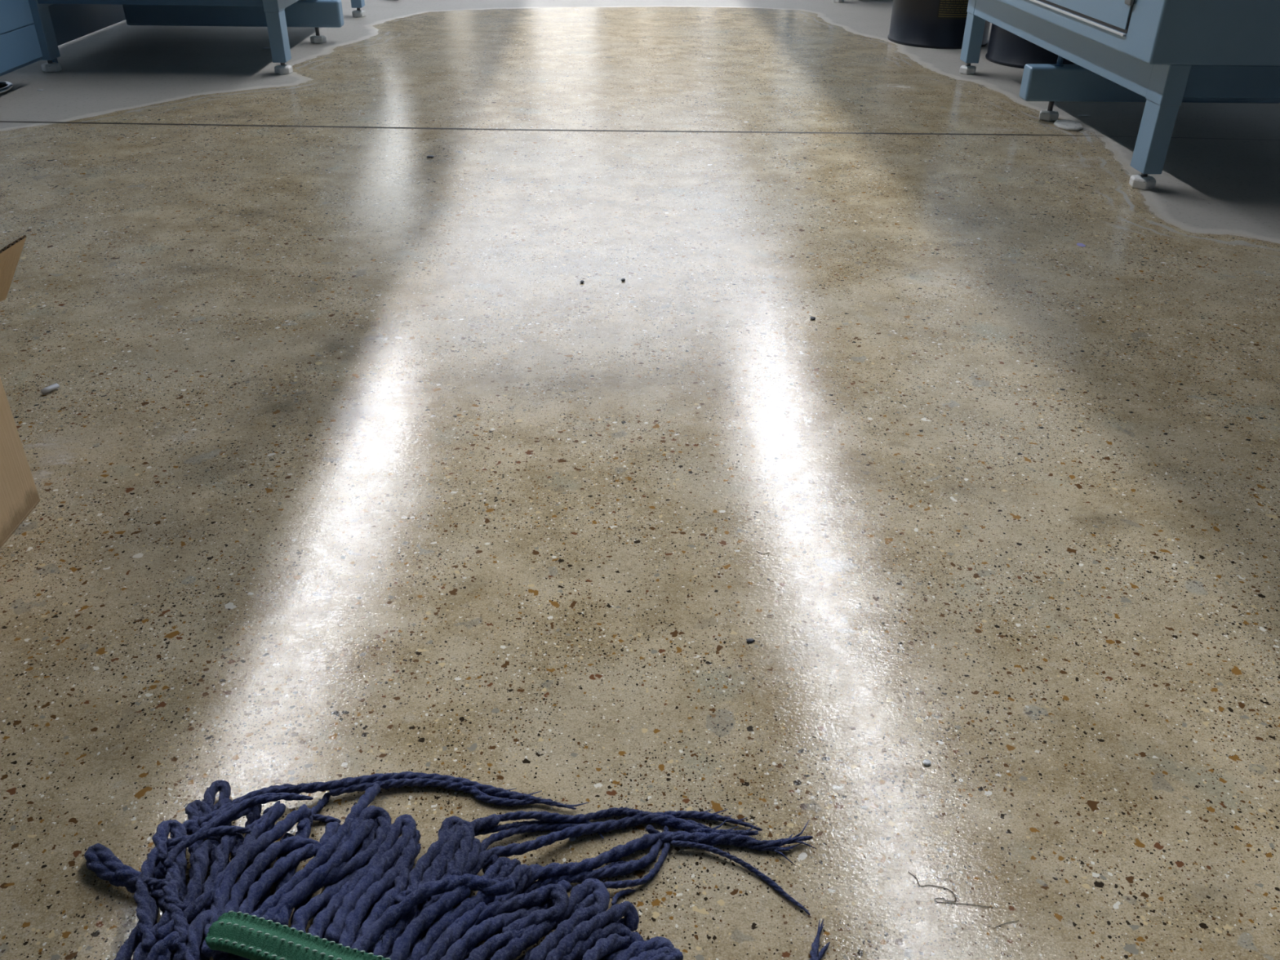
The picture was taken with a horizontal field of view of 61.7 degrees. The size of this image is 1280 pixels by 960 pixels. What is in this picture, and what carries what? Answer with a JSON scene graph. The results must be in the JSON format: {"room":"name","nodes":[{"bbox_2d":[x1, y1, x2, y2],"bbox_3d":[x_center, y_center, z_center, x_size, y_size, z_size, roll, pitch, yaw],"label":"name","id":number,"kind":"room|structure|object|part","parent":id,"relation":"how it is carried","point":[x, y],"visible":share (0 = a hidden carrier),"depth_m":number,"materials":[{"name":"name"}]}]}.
{"room":"factory floor","nodes":[
{"label":"factory floor","id":0,"kind":"room"},
{"bbox_2d":[0,0,1279,959],"bbox_3d":[-0.225,-7.655,14.653,18.600,0.001,47.000,0,31,-2],"label":"floor","id":1,"kind":"structure","parent":0,"point":[343,461],"depth_m":1.99,"materials":[{"name":"concrete"}]},
{"bbox_2d":[0,81,13,94],"bbox_3d":[-2.832,-1.699,4.663,0.162,0.022,0.272,0,31,-2],"label":"ring","id":2,"kind":"object","parent":1,"relation":"on","point":[8,86],"visible":1,"depth_m":4.69,"materials":[{"name":"silver metal"}]},
{"bbox_2d":[0,235,39,547],"bbox_3d":[-1.241,-0.088,1.663,0.493,0.401,0.815,0,31,-2],"label":"cardboard box","id":3,"kind":"object","parent":1,"relation":"on","point":[19,495],"visible":1,"depth_m":1.77,"materials":[{"name":"brown cardboard"}]},
{"bbox_2d":[0,0,42,75],"bbox_3d":[-3.128,-2.127,3.543,1.003,1.900,1.855,0,31,-2],"label":"tall cabinet","id":4,"kind":"object","parent":1,"relation":"on","point":[20,46],"visible":1,"depth_m":4.57,"materials":[{"name":"blue metal"}]},
{"bbox_3d":[-2.629,-2.229,3.500,0.008,1.626,1.855,0,31,-2],"label":"door","id":5,"kind":"part","parent":4,"relation":"part of","materials":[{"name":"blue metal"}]},
{"bbox_3d":[-2.642,-1.471,3.956,0.008,0.136,1.855,0,31,-2],"label":"panel","id":6,"kind":"part","parent":4,"relation":"part of","materials":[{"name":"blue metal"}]},
{"bbox_2d":[40,382,59,393],"bbox_3d":[-1.214,-0.188,2.203,0.014,0.010,0.035,16,34,24],"label":"cap","id":7,"kind":"object","parent":1,"relation":"on","point":[55,386],"visible":1,"depth_m":2.20,"materials":[{"name":"white plastic"}]},
{"bbox_2d":[48,4,125,62],"bbox_3d":[-2.897,-2.646,5.847,0.025,0.420,1.680,0,31,-2],"label":"panel","id":8,"kind":"object","parent":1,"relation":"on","point":[70,22],"visible":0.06,"depth_m":5.50,"materials":[{"name":"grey metal"}]},
{"bbox_2d":[28,0,366,74],"bbox_3d":[-2.240,-2.744,5.718,1.264,0.740,2.000,0,31,-2],"label":"machine","id":9,"kind":"object","parent":1,"relation":"on","point":[277,15],"visible":0.98,"depth_m":5.73,"materials":[{"name":"blue metal"}]},
{"bbox_3d":[-2.791,-2.096,5.000,0.064,0.244,0.106,0,31,-2],"label":"leg","id":10,"kind":"part","parent":9,"relation":"part of","materials":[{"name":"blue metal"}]},
{"bbox_3d":[-2.243,-2.240,4.920,1.020,0.101,0.070,0,31,-2],"label":"rail","id":11,"kind":"part","parent":9,"relation":"part of","materials":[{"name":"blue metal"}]},
{"bbox_3d":[-1.701,-2.100,5.037,0.064,0.244,0.106,0,31,-2],"label":"leg","id":12,"kind":"part","parent":9,"relation":"part of","materials":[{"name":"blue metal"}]},
{"bbox_3d":[-1.728,-2.720,5.752,0.066,0.122,1.754,0,31,-2],"label":"rail","id":13,"kind":"part","parent":9,"relation":"part of","materials":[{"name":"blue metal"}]},
{"bbox_3d":[-1.759,-3.063,6.634,0.064,0.244,0.106,0,31,-2],"label":"leg","id":14,"kind":"part","parent":9,"relation":"part of","materials":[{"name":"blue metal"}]},
{"bbox_2d":[84,771,830,959],"bbox_3d":[-0.211,0.420,1.146,0.829,0.094,0.346,3,31,4],"label":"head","id":15,"kind":"object","parent":1,"relation":"on","point":[510,912],"visible":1,"depth_m":1.14},
{"bbox_2d":[568,837,576,841],"bbox_3d":[-0.078,0.416,1.243,0.009,0.004,0.008,0,31,-2],"label":"pebble","id":16,"kind":"object","parent":1,"relation":"on","point":[571,839],"visible":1,"depth_m":1.24,"materials":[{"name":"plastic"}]},
{"bbox_2d":[0,120,1279,140],"bbox_3d":[-0.793,-1.390,4.225,7.082,0.001,0.231,0,31,-2],"label":"joint","id":17,"kind":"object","parent":1,"relation":"on","point":[0,121],"depth_m":4.22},
{"bbox_2d":[746,638,755,643],"bbox_3d":[0.161,0.233,1.554,0.013,0.003,0.009,0,31,-2],"label":"pebble","id":18,"kind":"object","parent":1,"relation":"on","point":[749,640],"visible":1,"depth_m":1.55,"materials":[{"name":"grey stone"}]},
{"bbox_2d":[833,0,844,2],"bbox_3d":[1.956,-4.808,8.044,1.361,2.000,2.207,0,31,-2],"label":"tall cabinet","id":19,"kind":"object","parent":1,"relation":"on","point":[834,1],"visible":0.45,"depth_m":7.62,"materials":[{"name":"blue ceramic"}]},
{"bbox_2d":[922,759,931,765],"bbox_3d":[0.363,0.357,1.353,0.011,0.004,0.010,0,31,-2],"label":"pebble","id":20,"kind":"object","parent":1,"relation":"on","point":[927,762],"visible":1,"depth_m":1.35,"materials":[{"name":"white stone"}]},
{"bbox_2d":[887,0,990,48],"bbox_3d":[1.737,-2.934,6.010,0.578,0.880,0.578,0,31,-2],"label":"drum","id":21,"kind":"object","parent":1,"relation":"on","point":[926,24],"visible":0.85,"depth_m":5.98,"materials":[{"name":"black paint"}]},
{"bbox_2d":[908,871,993,907],"bbox_3d":[0.339,0.460,1.182,0.096,0.001,0.024,17,34,24],"label":"thread","id":22,"kind":"object","parent":1,"relation":"on","point":[908,872],"visible":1,"depth_m":1.18},
{"bbox_2d":[985,23,1075,68],"bbox_3d":[2.141,-2.610,5.484,0.578,0.880,0.578,0,31,-2],"label":"drum","id":23,"kind":"object","parent":1,"relation":"on","point":[1006,48],"visible":0.31,"depth_m":5.51,"materials":[{"name":"black paint"}]},
{"bbox_2d":[1053,119,1083,131],"bbox_3d":[1.760,-1.459,4.396,0.107,0.017,0.162,0,31,-2],"label":"pad","id":24,"kind":"object","parent":1,"relation":"on","point":[1068,125],"visible":1,"depth_m":4.37,"materials":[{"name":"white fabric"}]},
{"bbox_2d":[1076,243,1085,246],"bbox_3d":[1.280,-0.682,3.108,0.025,0.001,0.034,0,31,-2],"label":"purple fleck","id":25,"kind":"object","parent":1,"relation":"on","point":[1077,244],"visible":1,"depth_m":3.10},
{"bbox_2d":[959,0,1279,189],"bbox_3d":[2.243,-2.378,4.015,1.361,2.000,2.160,0,31,-2],"label":"machine","id":26,"kind":"object","parent":1,"relation":"on","point":[1164,55],"visible":1,"depth_m":3.52,"materials":[{"name":"blue metal"}]},
{"bbox_3d":[1.646,-2.195,5.288,0.064,0.244,0.106,0,31,-2],"label":"leg","id":27,"kind":"part","parent":26,"relation":"part of","materials":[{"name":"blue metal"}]},
{"bbox_3d":[1.721,-1.734,4.379,0.038,0.095,0.038,0,31,-2],"label":"threaded rod","id":28,"kind":"part","parent":26,"relation":"part of","materials":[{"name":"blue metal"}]},
{"bbox_3d":[1.679,-1.812,4.337,0.066,0.122,1.914,0,31,-2],"label":"rail","id":29,"kind":"part","parent":26,"relation":"part of","materials":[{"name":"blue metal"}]},
{"bbox_3d":[1.579,-2.543,3.916,0.005,1.415,1.778,0,31,-2],"label":"door","id":30,"kind":"part","parent":26,"relation":"part of","materials":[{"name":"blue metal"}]},
{"bbox_3d":[1.708,-1.150,3.554,0.064,0.244,0.106,0,31,-2],"label":"leg","id":31,"kind":"part","parent":26,"relation":"part of","materials":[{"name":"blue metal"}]},
{"bbox_3d":[2.301,-1.295,3.475,1.110,0.101,0.070,0,31,-2],"label":"rail","id":32,"kind":"part","parent":26,"relation":"part of","materials":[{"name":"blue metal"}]}
]}

